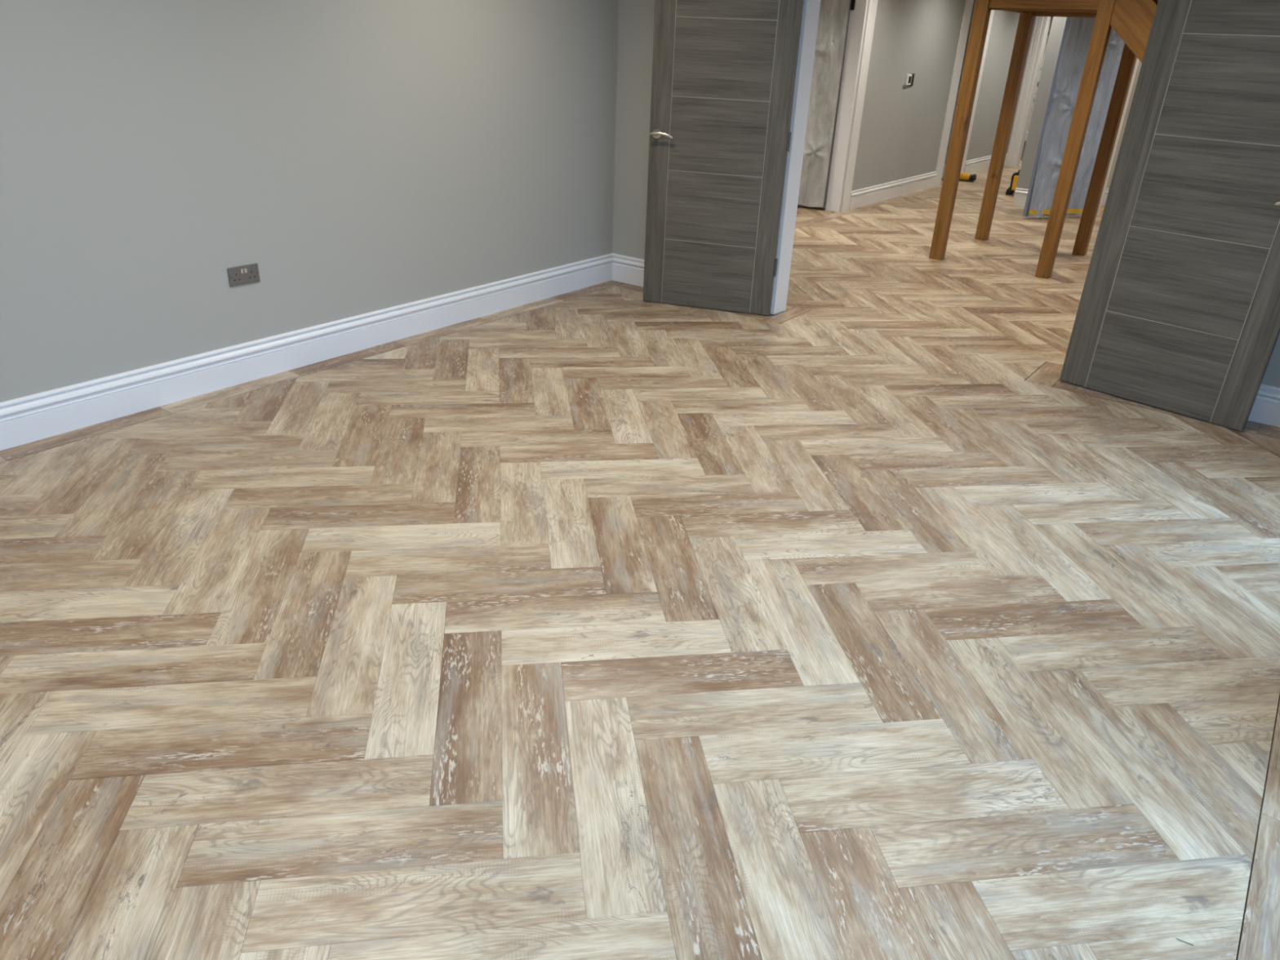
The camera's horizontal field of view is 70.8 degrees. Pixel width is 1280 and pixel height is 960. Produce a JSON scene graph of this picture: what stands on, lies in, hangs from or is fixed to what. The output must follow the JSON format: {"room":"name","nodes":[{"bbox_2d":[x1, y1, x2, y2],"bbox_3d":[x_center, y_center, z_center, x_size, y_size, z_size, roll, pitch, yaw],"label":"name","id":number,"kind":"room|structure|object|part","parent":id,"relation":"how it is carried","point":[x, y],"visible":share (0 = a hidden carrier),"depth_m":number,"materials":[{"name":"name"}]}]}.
{"room":"empty living room","nodes":[
{"label":"empty living room","id":0,"kind":"room"},
{"bbox_2d":[0,0,618,402],"bbox_3d":[-2.341,-1.244,2.893,0.142,2.420,7.145,20,31,32],"label":"wall","id":1,"kind":"structure","parent":0,"point":[367,156],"depth_m":3.86,"materials":[{"name":"grey paint"}]},
{"bbox_2d":[226,262,260,287],"bbox_3d":[-1.716,-0.888,3.901,0.010,0.080,0.141,20,31,32],"label":"double socket","id":2,"kind":"object","parent":1,"relation":"attached to","point":[248,273],"visible":1,"depth_m":3.90,"materials":[{"name":"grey metal"}]},
{"bbox_2d":[0,253,613,450],"bbox_3d":[-2.319,-0.214,3.349,0.024,0.172,7.144,20,31,32],"label":"baseboard","id":3,"kind":"structure","parent":1,"relation":"attached to","point":[25,420],"depth_m":4.08,"materials":[{"name":"white wood"}]},
{"bbox_2d":[0,141,1279,959],"bbox_3d":[3.045,-1.816,7.373,7.300,0.120,20.700,20,31,32],"label":"floor","id":4,"kind":"structure","parent":0,"point":[602,621],"depth_m":2.42,"materials":[{"name":"brown wood"}]},
{"bbox_2d":[959,173,976,182],"bbox_3d":[3.993,-3.717,11.040,0.256,0.095,0.088,16,29,25],"label":"tool","id":5,"kind":"object","parent":4,"relation":"on","point":[967,177],"visible":0.73,"depth_m":11.00,"materials":[{"name":"yellow plastic"}]},
{"bbox_2d":[1005,169,1019,195],"bbox_3d":[4.287,-3.325,10.066,0.304,0.283,0.145,24,34,37],"label":"tool","id":6,"kind":"object","parent":4,"relation":"on","point":[1011,188],"visible":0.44,"depth_m":10.08,"materials":[{"name":"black plastic"}]},
{"bbox_2d":[928,0,1158,278],"bbox_3d":[3.881,-2.430,6.074,3.139,2.200,1.166,20,31,32],"label":"table","id":7,"kind":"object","parent":4,"relation":"on","point":[1131,20],"depth_m":6.46,"materials":[{"name":"brown wood"}]},
{"bbox_3d":[2.341,-2.700,6.481,0.091,2.200,0.091,20,31,32],"label":"post","id":8,"kind":"part","parent":7,"relation":"part of","materials":[{"name":"brown wood"}]},
{"bbox_3d":[2.986,-3.060,7.263,0.091,2.200,0.091,20,31,32],"label":"post","id":9,"kind":"part","parent":7,"relation":"part of","materials":[{"name":"brown wood"}]},
{"bbox_3d":[2.978,-2.465,6.064,0.091,2.200,0.091,20,31,32],"label":"post","id":10,"kind":"part","parent":7,"relation":"part of","materials":[{"name":"brown wood"}]},
{"bbox_3d":[3.623,-2.825,6.846,0.091,2.200,0.091,20,31,32],"label":"post","id":11,"kind":"part","parent":7,"relation":"part of","materials":[{"name":"brown wood"}]},
{"bbox_2d":[826,10,850,192],"bbox_3d":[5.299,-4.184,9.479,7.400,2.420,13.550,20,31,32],"label":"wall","id":12,"kind":"structure","parent":0,"point":[850,11],"depth_m":9.23,"materials":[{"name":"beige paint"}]},
{"bbox_2d":[840,0,965,209],"bbox_3d":[1.854,-3.661,8.125,0.140,2.420,6.860,20,31,32],"label":"wall","id":13,"kind":"structure","parent":0,"point":[901,130],"depth_m":9.13,"materials":[{"name":"paint"}]},
{"bbox_2d":[797,0,851,208],"bbox_3d":[1.478,-3.597,8.424,0.757,1.970,0.105,13,28,21],"label":"door","id":14,"kind":"structure","parent":13,"relation":"in","point":[834,15],"depth_m":8.34,"materials":[{"name":"white"}]},
{"bbox_2d":[825,0,877,212],"bbox_3d":[1.503,-3.320,7.767,0.160,2.100,1.770,20,31,32],"label":"door frame","id":15,"kind":"structure","parent":13,"relation":"attached to","point":[858,12],"depth_m":8.31,"materials":[{"name":"white wood"}]},
{"bbox_2d":[848,171,937,209],"bbox_3d":[2.746,-3.118,9.638,0.024,0.172,2.295,20,31,32],"label":"baseboard","id":16,"kind":"structure","parent":13,"relation":"attached to","point":[876,193],"depth_m":9.52,"materials":[{"name":"white wood"}]},
{"bbox_2d":[902,74,911,87],"bbox_3d":[2.693,-4.015,9.052,0.023,0.122,0.140,20,31,32],"label":"wall thermostat","id":17,"kind":"object","parent":13,"relation":"attached to","point":[908,77],"visible":1,"depth_m":9.04,"materials":[{"name":"white plastic"}]},
{"bbox_2d":[908,73,915,85],"bbox_3d":[2.761,-4.063,9.138,0.013,0.112,0.092,20,31,32],"label":"light switch","id":18,"kind":"object","parent":13,"relation":"attached to","point":[913,74],"visible":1,"depth_m":9.14,"materials":[{"name":"silver metal"}]},
{"bbox_2d":[934,0,973,186],"bbox_3d":[3.536,-4.402,10.124,0.018,2.100,0.220,20,31,32],"label":"door frame","id":19,"kind":"structure","parent":13,"relation":"attached to","point":[969,3],"depth_m":10.10,"materials":[{"name":"white wood"}]},
{"bbox_2d":[612,0,1279,387],"bbox_3d":[1.957,-1.710,4.208,5.564,2.420,0.133,20,31,31],"label":"wall","id":20,"kind":"structure","parent":0,"point":[636,18],"depth_m":5.47,"materials":[{"name":"grey paint"}]},
{"bbox_2d":[612,253,644,287],"bbox_3d":[0.288,-1.239,5.642,1.183,0.172,0.024,20,31,31],"label":"baseboard","id":21,"kind":"structure","parent":20,"relation":"attached to","point":[626,269],"depth_m":5.86,"materials":[{"name":"white wood"}]},
{"bbox_2d":[642,0,803,315],"bbox_3d":[0.435,-1.921,4.980,0.795,1.979,0.108,9,27,14],"label":"door","id":22,"kind":"structure","parent":20,"relation":"in","point":[724,71],"depth_m":5.01,"materials":[{"name":"grey wood"}]},
{"bbox_3d":[0.123,-1.935,5.041,0.135,0.032,0.048,9,27,14],"label":"handle lever","id":23,"kind":"part","parent":22,"relation":"part of","materials":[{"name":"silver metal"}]},
{"bbox_3d":[0.405,-1.217,5.357,0.543,0.382,0.044,9,27,14],"label":"panel","id":24,"kind":"part","parent":22,"relation":"part of","materials":[{"name":"grey wood"}]},
{"bbox_3d":[0.420,-1.564,5.185,0.543,0.387,0.044,9,27,14],"label":"panel","id":25,"kind":"part","parent":22,"relation":"part of","materials":[{"name":"grey wood"}]},
{"bbox_3d":[0.435,-1.913,5.011,0.543,0.387,0.044,9,27,14],"label":"panel","id":26,"kind":"part","parent":22,"relation":"part of","materials":[{"name":"grey wood"}]},
{"bbox_3d":[0.451,-2.262,4.838,0.543,0.387,0.044,9,27,14],"label":"panel","id":27,"kind":"part","parent":22,"relation":"part of","materials":[{"name":"grey wood"}]},
{"bbox_3d":[0.467,-2.628,4.657,0.543,0.424,0.044,9,27,14],"label":"panel","id":28,"kind":"part","parent":22,"relation":"part of","materials":[{"name":"grey wood"}]},
{"bbox_2d":[770,0,821,314],"bbox_3d":[1.543,-1.680,4.550,1.706,2.030,0.133,20,31,31],"label":"door frame","id":29,"kind":"structure","parent":20,"relation":"attached to","point":[811,9],"depth_m":5.00,"materials":[{"name":"white wood"}]},
{"bbox_2d":[1059,0,1279,431],"bbox_3d":[2.412,-1.244,3.793,0.108,1.979,0.822,-20,34,-38],"label":"door","id":30,"kind":"structure","parent":20,"relation":"in","point":[1179,308],"depth_m":3.88,"materials":[{"name":"grey wood"}]},
{"bbox_3d":[2.396,-0.534,4.158,0.044,0.382,0.559,-21,35,-39],"label":"panel","id":31,"kind":"part","parent":30,"relation":"part of","materials":[{"name":"grey wood"}]},
{"bbox_3d":[2.411,-0.881,3.986,0.044,0.387,0.559,-21,35,-39],"label":"panel","id":32,"kind":"part","parent":30,"relation":"part of","materials":[{"name":"grey wood"}]},
{"bbox_3d":[2.427,-1.230,3.812,0.044,0.387,0.559,-21,35,-39],"label":"panel","id":33,"kind":"part","parent":30,"relation":"part of","materials":[{"name":"grey wood"}]},
{"bbox_3d":[2.442,-1.579,3.639,0.044,0.387,0.559,-21,35,-39],"label":"panel","id":34,"kind":"part","parent":30,"relation":"part of","materials":[{"name":"grey wood"}]},
{"bbox_3d":[2.458,-1.945,3.457,0.044,0.424,0.559,-21,35,-39],"label":"panel","id":35,"kind":"part","parent":30,"relation":"part of","materials":[{"name":"grey wood"}]},
{"bbox_3d":[2.604,-1.099,3.578,0.048,0.032,0.135,-21,35,-39],"label":"handle lever","id":36,"kind":"part","parent":30,"relation":"part of","materials":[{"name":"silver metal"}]},
{"bbox_2d":[1248,383,1279,426],"bbox_3d":[2.670,-0.392,4.147,1.120,0.172,0.024,20,31,31],"label":"baseboard","id":37,"kind":"structure","parent":20,"relation":"attached to","point":[1265,410],"depth_m":4.04,"materials":[{"name":"white wood"}]},
{"bbox_2d":[944,0,1020,164],"bbox_3d":[4.440,-5.202,11.453,0.160,2.420,2.110,20,31,32],"label":"wall","id":38,"kind":"structure","parent":0,"point":[1004,24],"depth_m":11.46,"materials":[{"name":"paint"}]},
{"bbox_2d":[942,164,946,178],"bbox_3d":[3.760,-3.837,11.174,0.130,0.172,0.024,20,31,32],"label":"baseboard","id":39,"kind":"structure","parent":38,"relation":"attached to","point":[944,164],"depth_m":11.16,"materials":[{"name":"white wood"}]},
{"bbox_2d":[960,9,994,173],"bbox_3d":[4.040,-4.773,10.914,0.018,2.100,0.500,20,31,32],"label":"door frame","id":40,"kind":"structure","parent":38,"relation":"attached to","point":[991,17],"depth_m":11.06,"materials":[{"name":"white wood"}]},
{"bbox_2d":[963,155,991,173],"bbox_3d":[4.616,-4.251,12.082,0.024,0.172,1.540,20,31,32],"label":"baseboard","id":41,"kind":"structure","parent":38,"relation":"attached to","point":[975,165],"depth_m":11.88,"materials":[{"name":"white wood"}]},
{"bbox_2d":[1006,16,1035,152],"bbox_3d":[7.357,-4.739,10.779,5.800,2.420,0.140,20,31,32],"label":"wall","id":42,"kind":"structure","parent":0,"point":[1035,16],"depth_m":12.19,"materials":[{"name":"paint"}]},
{"bbox_2d":[1004,16,1051,167],"bbox_3d":[5.277,-5.357,12.198,0.155,2.100,0.158,20,31,32],"label":"door frame","id":43,"kind":"structure","parent":42,"relation":"attached to","point":[1041,22],"depth_m":12.17,"materials":[{"name":"white wood"}]},
{"bbox_2d":[1026,16,1053,130],"bbox_3d":[7.634,-7.007,15.367,3.100,2.420,0.060,20,31,32],"label":"wall","id":44,"kind":"structure","parent":0,"point":[1051,19],"depth_m":15.78,"materials":[{"name":"paint"}]},
{"bbox_2d":[1016,16,1066,189],"bbox_3d":[4.367,-3.899,8.824,0.835,2.420,0.130,20,31,32],"label":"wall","id":45,"kind":"structure","parent":0,"point":[1058,24],"depth_m":9.05,"materials":[{"name":"paint"}]},
{"bbox_2d":[1012,187,1028,206],"bbox_3d":[3.997,-2.970,9.452,0.135,0.172,0.024,20,31,32],"label":"baseboard","id":46,"kind":"structure","parent":45,"relation":"attached to","point":[1020,197],"depth_m":9.45,"materials":[{"name":"white wood"}]},
{"bbox_2d":[1022,17,1124,217],"bbox_3d":[4.138,-3.480,8.423,0.770,1.970,0.111,-7,28,-18],"label":"door","id":47,"kind":"structure","parent":45,"relation":"in","point":[1077,31],"depth_m":8.42,"materials":[{"name":"blue"}]},
{"bbox_2d":[1096,57,1138,215],"bbox_3d":[4.670,-3.601,8.691,0.035,2.030,0.160,20,31,32],"label":"door frame","id":48,"kind":"structure","parent":45,"relation":"attached to","point":[1137,59],"depth_m":8.80,"materials":[{"name":"white wood"}]},
{"bbox_2d":[1106,60,1142,188],"bbox_3d":[6.423,-3.607,8.418,4.150,2.420,0.130,20,31,32],"label":"wall","id":49,"kind":"structure","parent":0,"point":[1140,64],"depth_m":9.40,"materials":[{"name":"beige paint"}]},
{"bbox_2d":[1102,188,1109,204],"bbox_3d":[6.298,-2.588,8.885,4.040,0.172,0.024,20,31,32],"label":"baseboard","id":50,"kind":"structure","parent":49,"relation":"attached to","point":[1107,189],"depth_m":9.71,"materials":[{"name":"white wood"}]}
]}

